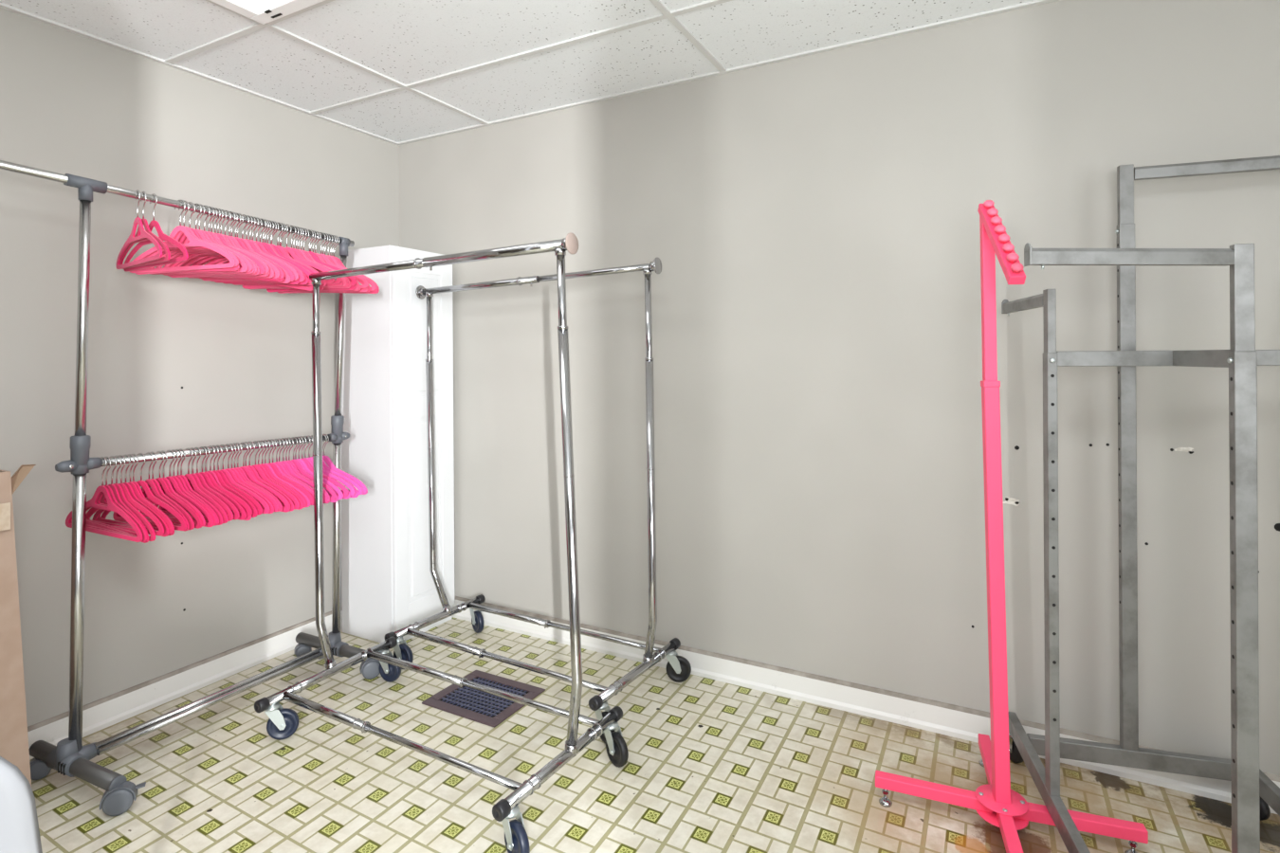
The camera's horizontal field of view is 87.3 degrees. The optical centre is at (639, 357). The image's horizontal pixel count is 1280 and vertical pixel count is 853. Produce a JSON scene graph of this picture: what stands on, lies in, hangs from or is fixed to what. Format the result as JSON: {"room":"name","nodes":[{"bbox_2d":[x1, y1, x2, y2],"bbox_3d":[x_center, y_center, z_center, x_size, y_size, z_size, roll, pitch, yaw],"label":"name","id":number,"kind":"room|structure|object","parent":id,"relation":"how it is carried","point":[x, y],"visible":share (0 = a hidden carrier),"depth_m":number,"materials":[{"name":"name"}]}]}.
{"room":"clothing storage room","nodes":[
{"label":"clothing storage room","id":0,"kind":"room"},
{"bbox_2d":[0,7,399,727],"bbox_3d":[-2.172,0.095,1.997,0.101,2.430,3.800,0,0,28],"label":"wall","id":1,"kind":"structure","parent":0,"point":[173,363],"depth_m":2.52,"materials":[{"name":"paint"}]},
{"bbox_2d":[27,607,342,759],"bbox_3d":[-2.111,1.259,1.968,0.022,0.100,3.600,0,0,28],"label":"baseboard","id":2,"kind":"structure","parent":1,"relation":"attached to","point":[99,715],"depth_m":2.57,"materials":[{"name":"paint"}]},
{"bbox_2d":[0,0,1060,146],"bbox_3d":[-0.090,-1.182,0.870,4.850,0.104,3.800,0,0,28],"label":"ceiling","id":3,"kind":"structure","parent":0,"point":[397,72],"depth_m":2.42,"materials":[{"name":"tile"}]},
{"bbox_2d":[209,0,325,24],"bbox_3d":[-0.875,-1.123,1.710,1.194,0.017,0.584,0,0,28],"label":"recessed light","id":4,"kind":"object","parent":3,"relation":"in","point":[263,11],"visible":1,"depth_m":2.14,"materials":[{"name":"white plastic"}]},
{"bbox_2d":[29,617,1279,852],"bbox_3d":[-0.074,1.346,0.870,4.850,0.100,3.800,0,0,28],"label":"floor","id":5,"kind":"structure","parent":0,"point":[712,766],"depth_m":2.05,"materials":[{"name":"tile"}]},
{"bbox_2d":[0,464,36,786],"bbox_3d":[-2.015,0.811,1.761,0.378,0.994,0.598,0,0,28],"label":"cardboard box","id":6,"kind":"object","parent":5,"relation":"on","point":[13,724],"visible":0.88,"depth_m":1.88,"materials":[{"name":"brown cardboard"}]},
{"bbox_2d":[0,756,42,852],"bbox_3d":[-1.103,0.903,0.774,0.446,0.801,0.469,0,0,-2],"label":"plastic chair","id":7,"kind":"object","parent":5,"relation":"on","point":[19,825],"visible":1,"depth_m":0.97,"materials":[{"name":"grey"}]},
{"bbox_2d":[0,160,379,816],"bbox_3d":[-1.598,0.363,2.203,0.517,1.884,1.606,0,0,28],"label":"rack","id":8,"kind":"object","parent":5,"relation":"on","point":[69,758],"visible":0.88,"depth_m":2.06,"materials":[{"name":"grey metal"}]},
{"bbox_2d":[65,457,142,542],"bbox_3d":[-1.692,0.436,2.111,0.423,0.246,0.005,0,0,25],"label":"clothes hanger","id":9,"kind":"object","parent":8,"relation":"hanging from","point":[92,502],"visible":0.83,"depth_m":2.10,"materials":[{"name":"pink plastic"}]},
{"bbox_2d":[70,456,146,542],"bbox_3d":[-1.691,0.439,2.123,0.423,0.250,0.005,0,0,24],"label":"clothes hanger","id":10,"kind":"object","parent":8,"relation":"hanging from","point":[143,532],"visible":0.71,"depth_m":2.10,"materials":[{"name":"pink plastic"}]},
{"bbox_2d":[85,456,148,543],"bbox_3d":[-1.688,0.441,2.140,0.422,0.256,0.005,0,0,27],"label":"clothes hanger","id":11,"kind":"object","parent":8,"relation":"hanging from","point":[113,486],"visible":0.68,"depth_m":2.13,"materials":[{"name":"pink plastic"}]},
{"bbox_2d":[86,455,155,541],"bbox_3d":[-1.681,0.441,2.150,0.422,0.254,0.005,0,0,25],"label":"clothes hanger","id":12,"kind":"object","parent":8,"relation":"hanging from","point":[152,538],"visible":0.59,"depth_m":2.12,"materials":[{"name":"pink plastic"}]},
{"bbox_2d":[86,455,164,535],"bbox_3d":[-1.663,0.436,2.152,0.423,0.244,0.006,-2,-1,24],"label":"clothes hanger","id":13,"kind":"object","parent":8,"relation":"hanging from","point":[135,503],"visible":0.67,"depth_m":2.12,"materials":[{"name":"pink plastic"}]},
{"bbox_2d":[86,454,169,536],"bbox_3d":[-1.662,0.437,2.167,0.423,0.247,0.005,0,0,22],"label":"clothes hanger","id":14,"kind":"object","parent":8,"relation":"hanging from","point":[165,526],"visible":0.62,"depth_m":2.15,"materials":[{"name":"pink plastic"}]},
{"bbox_2d":[91,454,174,533],"bbox_3d":[-1.647,0.439,2.173,0.423,0.251,0.005,0,0,24],"label":"clothes hanger","id":15,"kind":"object","parent":8,"relation":"hanging from","point":[155,509],"visible":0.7,"depth_m":2.14,"materials":[{"name":"pink plastic"}]},
{"bbox_2d":[96,454,174,535],"bbox_3d":[-1.651,0.437,2.187,0.423,0.247,0.005,0,0,25],"label":"clothes hanger","id":16,"kind":"object","parent":8,"relation":"hanging from","point":[100,519],"visible":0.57,"depth_m":2.18,"materials":[{"name":"pink plastic"}]},
{"bbox_2d":[116,189,162,269],"bbox_3d":[-1.645,-0.426,2.197,0.423,0.244,0.005,0,0,37],"label":"clothes hanger","id":17,"kind":"object","parent":8,"relation":"hanging from","point":[143,233],"visible":0.91,"depth_m":2.19,"materials":[{"name":"pink plastic"}]},
{"bbox_2d":[100,453,186,530],"bbox_3d":[-1.633,0.439,2.200,0.423,0.250,0.005,0,0,21],"label":"clothes hanger","id":18,"kind":"object","parent":8,"relation":"hanging from","point":[152,499],"visible":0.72,"depth_m":2.17,"materials":[{"name":"pink plastic"}]},
{"bbox_2d":[119,191,170,269],"bbox_3d":[-1.640,-0.424,2.215,0.423,0.248,0.005,0,0,35],"label":"clothes hanger","id":19,"kind":"object","parent":8,"relation":"hanging from","point":[162,244],"visible":0.73,"depth_m":2.20,"materials":[{"name":"pink plastic"}]},
{"bbox_2d":[112,452,189,531],"bbox_3d":[-1.625,0.438,2.223,0.423,0.247,0.005,0,0,26],"label":"clothes hanger","id":20,"kind":"object","parent":8,"relation":"hanging from","point":[149,482],"visible":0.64,"depth_m":2.21,"materials":[{"name":"pink plastic"}]},
{"bbox_2d":[123,193,188,272],"bbox_3d":[-1.621,-0.424,2.238,0.423,0.244,0.006,-2,-1,30],"label":"clothes hanger","id":21,"kind":"object","parent":8,"relation":"hanging from","point":[161,235],"visible":0.78,"depth_m":2.23,"materials":[{"name":"pink plastic"}]},
{"bbox_2d":[117,451,194,530],"bbox_3d":[-1.619,0.438,2.232,0.423,0.247,0.005,0,0,25],"label":"clothes hanger","id":22,"kind":"object","parent":8,"relation":"hanging from","point":[188,517],"visible":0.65,"depth_m":2.19,"materials":[{"name":"pink plastic"}]},
{"bbox_2d":[146,451,202,529],"bbox_3d":[-1.609,0.438,2.251,0.423,0.247,0.005,0,0,23],"label":"clothes hanger","id":23,"kind":"object","parent":8,"relation":"hanging from","point":[159,480],"visible":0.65,"depth_m":2.21,"materials":[{"name":"pink plastic"}]},
{"bbox_2d":[145,450,205,527],"bbox_3d":[-1.600,0.440,2.259,0.423,0.250,0.005,0,0,25],"label":"clothes hanger","id":24,"kind":"object","parent":8,"relation":"hanging from","point":[166,480],"visible":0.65,"depth_m":2.23,"materials":[{"name":"pink plastic"}]},
{"bbox_2d":[135,449,217,526],"bbox_3d":[-1.590,0.437,2.289,0.423,0.245,0.005,0,0,23],"label":"clothes hanger","id":25,"kind":"object","parent":8,"relation":"hanging from","point":[177,480],"visible":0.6,"depth_m":2.26,"materials":[{"name":"pink plastic"}]},
{"bbox_2d":[142,450,214,527],"bbox_3d":[-1.599,0.438,2.281,0.423,0.247,0.005,0,0,21],"label":"clothes hanger","id":26,"kind":"object","parent":8,"relation":"hanging from","point":[210,523],"visible":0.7,"depth_m":2.25,"materials":[{"name":"pink plastic"}]},
{"bbox_2d":[139,449,219,526],"bbox_3d":[-1.585,0.437,2.301,0.423,0.244,0.006,0,0,24],"label":"clothes hanger","id":27,"kind":"object","parent":8,"relation":"hanging from","point":[180,478],"visible":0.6,"depth_m":2.28,"materials":[{"name":"pink plastic"}]},
{"bbox_2d":[129,200,236,273],"bbox_3d":[-1.580,-0.419,2.310,0.423,0.248,0.005,0,0,10],"label":"clothes hanger","id":28,"kind":"object","parent":8,"relation":"hanging from","point":[193,242],"visible":0.81,"depth_m":2.30,"materials":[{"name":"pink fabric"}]},
{"bbox_2d":[135,200,238,274],"bbox_3d":[-1.570,-0.417,2.320,0.423,0.252,0.005,0,0,12],"label":"clothes hanger","id":29,"kind":"object","parent":8,"relation":"hanging from","point":[179,234],"visible":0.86,"depth_m":2.32,"materials":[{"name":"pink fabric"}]},
{"bbox_2d":[154,447,228,523],"bbox_3d":[-1.567,0.437,2.331,0.423,0.244,0.006,-1,0,26],"label":"clothes hanger","id":30,"kind":"object","parent":8,"relation":"hanging from","point":[188,476],"visible":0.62,"depth_m":2.30,"materials":[{"name":"pink fabric"}]},
{"bbox_2d":[164,448,223,525],"bbox_3d":[-1.581,0.438,2.311,0.423,0.245,0.005,0,0,23],"label":"clothes hanger","id":31,"kind":"object","parent":8,"relation":"hanging from","point":[221,521],"visible":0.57,"depth_m":2.28,"materials":[{"name":"pink fabric"}]},
{"bbox_2d":[158,447,233,521],"bbox_3d":[-1.554,0.441,2.338,0.423,0.252,0.005,0,0,26],"label":"clothes hanger","id":32,"kind":"object","parent":8,"relation":"hanging from","point":[221,502],"visible":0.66,"depth_m":2.30,"materials":[{"name":"pink fabric"}]},
{"bbox_2d":[148,203,247,273],"bbox_3d":[-1.563,-0.416,2.359,0.423,0.248,0.005,0,0,11],"label":"clothes hanger","id":33,"kind":"object","parent":8,"relation":"hanging from","point":[242,262],"visible":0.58,"depth_m":2.35,"materials":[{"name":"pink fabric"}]},
{"bbox_2d":[162,447,239,519],"bbox_3d":[-1.547,0.441,2.351,0.423,0.252,0.005,0,0,24],"label":"clothes hanger","id":34,"kind":"object","parent":8,"relation":"hanging from","point":[226,501],"visible":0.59,"depth_m":2.31,"materials":[{"name":"pink plastic"}]},
{"bbox_2d":[162,201,239,273],"bbox_3d":[-1.572,-0.418,2.341,0.423,0.247,0.005,0,0,15],"label":"clothes hanger","id":35,"kind":"object","parent":8,"relation":"hanging from","point":[183,236],"visible":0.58,"depth_m":2.33,"materials":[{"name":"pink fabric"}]},
{"bbox_2d":[150,203,253,274],"bbox_3d":[-1.554,-0.418,2.367,0.423,0.244,0.006,0,0,11],"label":"clothes hanger","id":36,"kind":"object","parent":8,"relation":"hanging from","point":[249,265],"visible":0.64,"depth_m":2.36,"materials":[{"name":"pink plastic"}]},
{"bbox_2d":[155,205,254,274],"bbox_3d":[-1.548,-0.417,2.384,0.423,0.244,0.006,1,0,13],"label":"clothes hanger","id":37,"kind":"object","parent":8,"relation":"hanging from","point":[208,232],"visible":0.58,"depth_m":2.38,"materials":[{"name":"pink plastic"}]},
{"bbox_2d":[164,446,246,520],"bbox_3d":[-1.546,0.438,2.371,0.423,0.244,0.005,0,0,21],"label":"clothes hanger","id":38,"kind":"object","parent":8,"relation":"hanging from","point":[238,506],"visible":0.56,"depth_m":2.33,"materials":[{"name":"pink fabric"}]},
{"bbox_2d":[164,206,256,275],"bbox_3d":[-1.543,-0.414,2.398,0.423,0.249,0.005,0,0,15],"label":"clothes hanger","id":39,"kind":"object","parent":8,"relation":"hanging from","point":[211,233],"visible":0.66,"depth_m":2.39,"materials":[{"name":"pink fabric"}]},
{"bbox_2d":[169,206,259,275],"bbox_3d":[-1.541,-0.412,2.407,0.423,0.252,0.005,0,0,14],"label":"clothes hanger","id":40,"kind":"object","parent":8,"relation":"hanging from","point":[217,236],"visible":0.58,"depth_m":2.39,"materials":[{"name":"pink plastic"}]},
{"bbox_2d":[178,445,251,520],"bbox_3d":[-1.539,0.441,2.399,0.423,0.251,0.005,0,0,23],"label":"clothes hanger","id":41,"kind":"object","parent":8,"relation":"hanging from","point":[212,473],"visible":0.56,"depth_m":2.39,"materials":[{"name":"pink plastic"}]},
{"bbox_2d":[168,207,265,276],"bbox_3d":[-1.530,-0.414,2.416,0.423,0.247,0.005,0,0,13],"label":"clothes hanger","id":42,"kind":"object","parent":8,"relation":"hanging from","point":[260,265],"visible":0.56,"depth_m":2.41,"materials":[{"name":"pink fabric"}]},
{"bbox_2d":[177,445,257,517],"bbox_3d":[-1.526,0.438,2.406,0.423,0.244,0.005,-1,0,22],"label":"clothes hanger","id":43,"kind":"object","parent":8,"relation":"hanging from","point":[220,479],"visible":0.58,"depth_m":2.37,"materials":[{"name":"pink plastic"}]},
{"bbox_2d":[171,208,269,277],"bbox_3d":[-1.523,-0.415,2.423,0.423,0.245,0.005,0,0,12],"label":"clothes hanger","id":44,"kind":"object","parent":8,"relation":"hanging from","point":[265,265],"visible":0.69,"depth_m":2.42,"materials":[{"name":"pink plastic"}]},
{"bbox_2d":[181,209,269,276],"bbox_3d":[-1.525,-0.411,2.436,0.423,0.251,0.005,0,0,14],"label":"clothes hanger","id":45,"kind":"object","parent":8,"relation":"hanging from","point":[267,274],"visible":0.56,"depth_m":2.43,"materials":[{"name":"pink plastic"}]},
{"bbox_2d":[201,446,252,516],"bbox_3d":[-1.533,0.442,2.376,0.423,0.252,0.005,0,0,20],"label":"clothes hanger","id":46,"kind":"object","parent":8,"relation":"hanging from","point":[240,501],"visible":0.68,"depth_m":2.34,"materials":[{"name":"pink plastic"}]},
{"bbox_2d":[182,210,274,278],"bbox_3d":[-1.520,-0.409,2.450,0.422,0.253,0.005,0,0,12],"label":"clothes hanger","id":47,"kind":"object","parent":8,"relation":"hanging from","point":[271,272],"visible":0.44,"depth_m":2.44,"materials":[{"name":"pink plastic"}]},
{"bbox_2d":[184,211,280,278],"bbox_3d":[-1.511,-0.410,2.462,0.423,0.252,0.005,0,0,10],"label":"clothes hanger","id":48,"kind":"object","parent":8,"relation":"hanging from","point":[277,274],"visible":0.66,"depth_m":2.45,"materials":[{"name":"pink plastic"}]},
{"bbox_2d":[190,212,284,279],"bbox_3d":[-1.501,-0.409,2.482,0.423,0.252,0.005,0,0,12],"label":"clothes hanger","id":49,"kind":"object","parent":8,"relation":"hanging from","point":[245,247],"visible":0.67,"depth_m":2.48,"materials":[{"name":"pink plastic"}]},
{"bbox_2d":[216,444,262,515],"bbox_3d":[-1.514,0.441,2.415,0.423,0.251,0.005,0,0,21],"label":"clothes hanger","id":50,"kind":"object","parent":8,"relation":"hanging from","point":[252,500],"visible":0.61,"depth_m":2.38,"materials":[{"name":"pink plastic"}]},
{"bbox_2d":[206,211,280,280],"bbox_3d":[-1.514,-0.406,2.472,0.422,0.258,0.005,0,0,10],"label":"clothes hanger","id":51,"kind":"object","parent":8,"relation":"hanging from","point":[278,279],"visible":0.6,"depth_m":2.46,"materials":[{"name":"pink plastic"}]},
{"bbox_2d":[219,444,270,513],"bbox_3d":[-1.509,0.438,2.432,0.423,0.244,0.006,-2,-1,18],"label":"clothes hanger","id":52,"kind":"object","parent":8,"relation":"hanging from","point":[231,481],"visible":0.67,"depth_m":2.40,"materials":[{"name":"pink plastic"}]},
{"bbox_2d":[200,214,291,283],"bbox_3d":[-1.498,-0.402,2.510,0.421,0.261,0.005,0,0,9],"label":"clothes hanger","id":53,"kind":"object","parent":8,"relation":"hanging from","point":[287,279],"visible":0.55,"depth_m":2.50,"materials":[{"name":"pink plastic"}]},
{"bbox_2d":[224,443,274,513],"bbox_3d":[-1.501,0.439,2.449,0.423,0.246,0.005,0,0,19],"label":"clothes hanger","id":54,"kind":"object","parent":8,"relation":"hanging from","point":[232,473],"visible":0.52,"depth_m":2.42,"materials":[{"name":"pink plastic"}]},
{"bbox_2d":[204,215,294,281],"bbox_3d":[-1.484,-0.406,2.520,0.422,0.254,0.005,0,0,11],"label":"clothes hanger","id":55,"kind":"object","parent":8,"relation":"hanging from","point":[291,274],"visible":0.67,"depth_m":2.51,"materials":[{"name":"pink plastic"}]},
{"bbox_2d":[201,216,298,280],"bbox_3d":[-1.470,-0.410,2.528,0.423,0.244,0.006,1,0,11],"label":"clothes hanger","id":56,"kind":"object","parent":8,"relation":"hanging from","point":[290,267],"visible":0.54,"depth_m":2.52,"materials":[{"name":"pink plastic"}]},
{"bbox_2d":[227,443,278,511],"bbox_3d":[-1.495,0.438,2.458,0.423,0.244,0.006,-2,-1,17],"label":"clothes hanger","id":57,"kind":"object","parent":8,"relation":"hanging from","point":[270,499],"visible":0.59,"depth_m":2.42,"materials":[{"name":"pink plastic"}]},
{"bbox_2d":[233,442,280,511],"bbox_3d":[-1.488,0.440,2.468,0.423,0.248,0.005,0,0,19],"label":"clothes hanger","id":58,"kind":"object","parent":8,"relation":"hanging from","point":[237,469],"visible":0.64,"depth_m":2.45,"materials":[{"name":"pink plastic"}]},
{"bbox_2d":[210,217,305,281],"bbox_3d":[-1.462,-0.406,2.551,0.423,0.250,0.005,0,0,12],"label":"clothes hanger","id":59,"kind":"object","parent":8,"relation":"hanging from","point":[301,274],"visible":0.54,"depth_m":2.54,"materials":[{"name":"pink plastic"}]},
{"bbox_2d":[236,442,282,511],"bbox_3d":[-1.483,0.440,2.478,0.423,0.248,0.005,0,0,20],"label":"clothes hanger","id":60,"kind":"object","parent":8,"relation":"hanging from","point":[240,468],"visible":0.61,"depth_m":2.46,"materials":[{"name":"pink plastic"}]},
{"bbox_2d":[215,219,310,282],"bbox_3d":[-1.448,-0.406,2.573,0.423,0.249,0.005,0,0,9],"label":"clothes hanger","id":61,"kind":"object","parent":8,"relation":"hanging from","point":[305,271],"visible":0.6,"depth_m":2.56,"materials":[{"name":"pink plastic"}]},
{"bbox_2d":[240,441,290,511],"bbox_3d":[-1.476,0.439,2.498,0.423,0.244,0.005,0,0,16],"label":"clothes hanger","id":62,"kind":"object","parent":8,"relation":"hanging from","point":[246,470],"visible":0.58,"depth_m":2.47,"materials":[{"name":"pink plastic"}]},
{"bbox_2d":[222,220,315,283],"bbox_3d":[-1.433,-0.404,2.601,0.423,0.249,0.005,0,0,10],"label":"clothes hanger","id":63,"kind":"object","parent":8,"relation":"hanging from","point":[274,246],"visible":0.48,"depth_m":2.59,"materials":[{"name":"pink plastic"}]},
{"bbox_2d":[244,441,294,511],"bbox_3d":[-1.472,0.442,2.522,0.423,0.251,0.005,0,0,17],"label":"clothes hanger","id":64,"kind":"object","parent":8,"relation":"hanging from","point":[292,507],"visible":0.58,"depth_m":2.50,"materials":[{"name":"pink plastic"}]},
{"bbox_2d":[246,440,299,510],"bbox_3d":[-1.455,0.439,2.539,0.423,0.244,0.006,1,0,18],"label":"clothes hanger","id":65,"kind":"object","parent":8,"relation":"hanging from","point":[258,468],"visible":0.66,"depth_m":2.51,"materials":[{"name":"pink plastic"}]},
{"bbox_2d":[248,217,299,284],"bbox_3d":[-1.480,-0.401,2.542,0.421,0.261,0.005,0,0,10],"label":"clothes hanger","id":66,"kind":"object","parent":8,"relation":"hanging from","point":[297,282],"visible":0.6,"depth_m":2.53,"materials":[{"name":"pink plastic"}]},
{"bbox_2d":[232,222,324,285],"bbox_3d":[-1.417,-0.406,2.625,0.423,0.244,0.006,1,0,13],"label":"clothes hanger","id":67,"kind":"object","parent":8,"relation":"hanging from","point":[282,249],"visible":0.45,"depth_m":2.62,"materials":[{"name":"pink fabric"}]},
{"bbox_2d":[256,440,303,510],"bbox_3d":[-1.455,0.443,2.553,0.423,0.252,0.005,0,0,17],"label":"clothes hanger","id":68,"kind":"object","parent":8,"relation":"hanging from","point":[260,466],"visible":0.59,"depth_m":2.53,"materials":[{"name":"pink plastic"}]},
{"bbox_2d":[253,218,308,284],"bbox_3d":[-1.462,-0.402,2.567,0.422,0.257,0.005,0,0,9],"label":"clothes hanger","id":69,"kind":"object","parent":8,"relation":"hanging from","point":[305,282],"visible":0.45,"depth_m":2.56,"materials":[{"name":"pink plastic"}]},
{"bbox_2d":[256,439,307,508],"bbox_3d":[-1.444,0.440,2.562,0.423,0.247,0.005,0,0,18],"label":"clothes hanger","id":70,"kind":"object","parent":8,"relation":"hanging from","point":[269,473],"visible":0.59,"depth_m":2.53,"materials":[{"name":"pink plastic"}]},
{"bbox_2d":[257,439,310,507],"bbox_3d":[-1.438,0.441,2.574,0.423,0.247,0.005,0,0,17],"label":"clothes hanger","id":71,"kind":"object","parent":8,"relation":"hanging from","point":[302,494],"visible":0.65,"depth_m":2.54,"materials":[{"name":"pink plastic"}]},
{"bbox_2d":[259,439,313,504],"bbox_3d":[-1.422,0.442,2.583,0.423,0.250,0.005,0,0,19],"label":"clothes hanger","id":72,"kind":"object","parent":8,"relation":"hanging from","point":[307,493],"visible":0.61,"depth_m":2.55,"materials":[{"name":"pink plastic"}]},
{"bbox_2d":[242,224,335,289],"bbox_3d":[-1.395,-0.404,2.654,0.423,0.244,0.006,-2,0,13],"label":"clothes hanger","id":73,"kind":"object","parent":8,"relation":"hanging from","point":[290,250],"visible":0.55,"depth_m":2.64,"materials":[{"name":"pink plastic"}]},
{"bbox_2d":[267,221,312,291],"bbox_3d":[-1.458,-0.391,2.616,0.417,0.274,0.005,0,0,10],"label":"clothes hanger","id":74,"kind":"object","parent":8,"relation":"hanging from","point":[310,288],"visible":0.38,"depth_m":2.59,"materials":[{"name":"pink plastic"}]},
{"bbox_2d":[270,438,313,500],"bbox_3d":[-1.414,0.443,2.592,0.423,0.252,0.005,0,0,18],"label":"clothes hanger","id":75,"kind":"object","parent":8,"relation":"hanging from","point":[310,490],"visible":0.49,"depth_m":2.57,"materials":[{"name":"pink plastic"}]},
{"bbox_2d":[274,438,313,499],"bbox_3d":[-1.406,0.443,2.608,0.423,0.251,0.005,0,0,20],"label":"clothes hanger","id":76,"kind":"object","parent":8,"relation":"hanging from","point":[280,465],"visible":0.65,"depth_m":2.60,"materials":[{"name":"pink plastic"}]},
{"bbox_2d":[248,225,341,289],"bbox_3d":[-1.382,-0.400,2.671,0.423,0.251,0.005,0,0,10],"label":"clothes hanger","id":77,"kind":"object","parent":8,"relation":"hanging from","point":[338,280],"visible":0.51,"depth_m":2.66,"materials":[{"name":"pink plastic"}]},
{"bbox_2d":[281,438,328,502],"bbox_3d":[-1.397,0.441,2.634,0.423,0.247,0.005,0,0,18],"label":"clothes hanger","id":78,"kind":"object","parent":8,"relation":"hanging from","point":[289,468],"visible":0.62,"depth_m":2.61,"materials":[{"name":"pink plastic"}]},
{"bbox_2d":[282,438,329,501],"bbox_3d":[-1.393,0.440,2.645,0.423,0.244,0.005,-2,0,19],"label":"clothes hanger","id":79,"kind":"object","parent":8,"relation":"hanging from","point":[288,462],"visible":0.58,"depth_m":2.63,"materials":[{"name":"pink plastic"}]},
{"bbox_2d":[266,229,356,292],"bbox_3d":[-1.343,-0.396,2.738,0.423,0.252,0.005,0,0,13],"label":"clothes hanger","id":80,"kind":"object","parent":8,"relation":"hanging from","point":[315,257],"visible":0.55,"depth_m":2.73,"materials":[{"name":"pink plastic"}]},
{"bbox_2d":[291,437,336,500],"bbox_3d":[-1.375,0.442,2.671,0.423,0.248,0.005,0,0,20],"label":"clothes hanger","id":81,"kind":"object","parent":8,"relation":"hanging from","point":[297,464],"visible":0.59,"depth_m":2.64,"materials":[{"name":"pink plastic"}]},
{"bbox_2d":[296,436,343,499],"bbox_3d":[-1.368,0.440,2.693,0.423,0.244,0.005,-1,0,17],"label":"clothes hanger","id":82,"kind":"object","parent":8,"relation":"hanging from","point":[337,489],"visible":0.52,"depth_m":2.65,"materials":[{"name":"pink plastic"}]},
{"bbox_2d":[277,232,368,293],"bbox_3d":[-1.319,-0.394,2.786,0.423,0.251,0.005,0,0,10],"label":"clothes hanger","id":83,"kind":"object","parent":8,"relation":"hanging from","point":[326,259],"visible":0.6,"depth_m":2.78,"materials":[{"name":"pink plastic"}]},
{"bbox_2d":[299,436,348,497],"bbox_3d":[-1.354,0.444,2.701,0.423,0.252,0.005,0,0,16],"label":"clothes hanger","id":84,"kind":"object","parent":8,"relation":"hanging from","point":[342,487],"visible":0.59,"depth_m":2.66,"materials":[{"name":"pink plastic"}]},
{"bbox_2d":[307,435,355,495],"bbox_3d":[-1.340,0.444,2.728,0.423,0.252,0.005,0,0,15],"label":"clothes hanger","id":85,"kind":"object","parent":8,"relation":"hanging from","point":[346,484],"visible":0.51,"depth_m":2.69,"materials":[{"name":"pink plastic"}]},
{"bbox_2d":[309,230,355,290],"bbox_3d":[-1.356,-0.396,2.751,0.423,0.252,0.005,0,0,12],"label":"clothes hanger","id":86,"kind":"object","parent":8,"relation":"hanging from","point":[352,287],"visible":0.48,"depth_m":2.72,"materials":[{"name":"pink plastic"}]},
{"bbox_2d":[298,234,376,292],"bbox_3d":[-1.308,-0.395,2.819,0.423,0.246,0.005,0,0,8],"label":"clothes hanger","id":87,"kind":"object","parent":8,"relation":"hanging from","point":[374,286],"visible":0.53,"depth_m":2.81,"materials":[{"name":"pink plastic"}]},
{"bbox_2d":[322,459,363,494],"bbox_3d":[-1.328,0.442,2.761,0.423,0.247,0.005,0,0,13],"label":"clothes hanger","id":88,"kind":"object","parent":8,"relation":"hanging from","point":[356,484],"visible":0.12,"depth_m":2.73,"materials":[{"name":"pink plastic"}]},
{"bbox_2d":[322,434,366,493],"bbox_3d":[-1.311,0.444,2.782,0.423,0.251,0.005,0,0,17],"label":"clothes hanger","id":89,"kind":"object","parent":8,"relation":"hanging from","point":[325,459],"visible":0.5,"depth_m":2.75,"materials":[{"name":"pink plastic"}]},
{"bbox_2d":[321,233,368,292],"bbox_3d":[-1.329,-0.393,2.800,0.423,0.252,0.005,0,0,9],"label":"clothes hanger","id":90,"kind":"object","parent":8,"relation":"hanging from","point":[356,279],"visible":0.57,"depth_m":2.77,"materials":[{"name":"pink plastic"}]},
{"bbox_2d":[341,245,454,644],"bbox_3d":[-1.173,0.399,3.259,0.362,1.808,0.372,0,0,28],"label":"storage cabinet","id":91,"kind":"object","parent":5,"relation":"on","point":[388,586],"visible":0.73,"depth_m":3.11,"materials":[{"name":"white"}]},
{"bbox_2d":[254,232,628,852],"bbox_3d":[-0.679,0.470,2.225,1.239,1.661,0.616,0,0,28],"label":"rack","id":92,"kind":"object","parent":5,"relation":"on","point":[283,722],"visible":1,"depth_m":2.11,"materials":[{"name":"silver metal"}]},
{"bbox_2d":[421,670,545,728],"bbox_3d":[-0.594,1.296,2.563,0.352,0.007,0.297,0,0,28],"label":"floor vent","id":93,"kind":"object","parent":5,"relation":"in","point":[469,704],"visible":0.98,"depth_m":2.54,"materials":[{"name":"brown metal"}]},
{"bbox_2d":[384,256,691,744],"bbox_3d":[-0.487,0.464,2.753,1.284,1.669,0.596,0,0,28],"label":"rack","id":94,"kind":"object","parent":5,"relation":"on","point":[678,667],"visible":0.88,"depth_m":2.67,"materials":[{"name":"silver metal"}]},
{"bbox_2d":[875,200,1148,852],"bbox_3d":[0.980,0.430,1.824,0.497,1.718,0.514,0,0,-25],"label":"display stand","id":95,"kind":"object","parent":5,"relation":"on","point":[996,803],"visible":1,"depth_m":1.81,"materials":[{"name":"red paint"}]},
{"bbox_2d":[1001,155,1279,852],"bbox_3d":[1.338,0.363,1.640,0.796,1.847,0.827,0,0,28],"label":"rack","id":96,"kind":"object","parent":5,"relation":"on","point":[1252,792],"visible":0.99,"depth_m":1.75,"materials":[{"name":"metal"}]},
{"bbox_2d":[398,0,1279,775],"bbox_3d":[0.796,0.075,2.497,4.850,2.430,0.102,0,0,28],"label":"wall","id":97,"kind":"structure","parent":0,"point":[812,222],"depth_m":2.39,"materials":[{"name":"paint"}]},
{"bbox_2d":[452,596,1279,814],"bbox_3d":[0.775,1.241,2.444,4.650,0.100,0.022,0,0,28],"label":"baseboard","id":98,"kind":"structure","parent":97,"relation":"attached to","point":[949,720],"depth_m":2.46,"materials":[{"name":"paint"}]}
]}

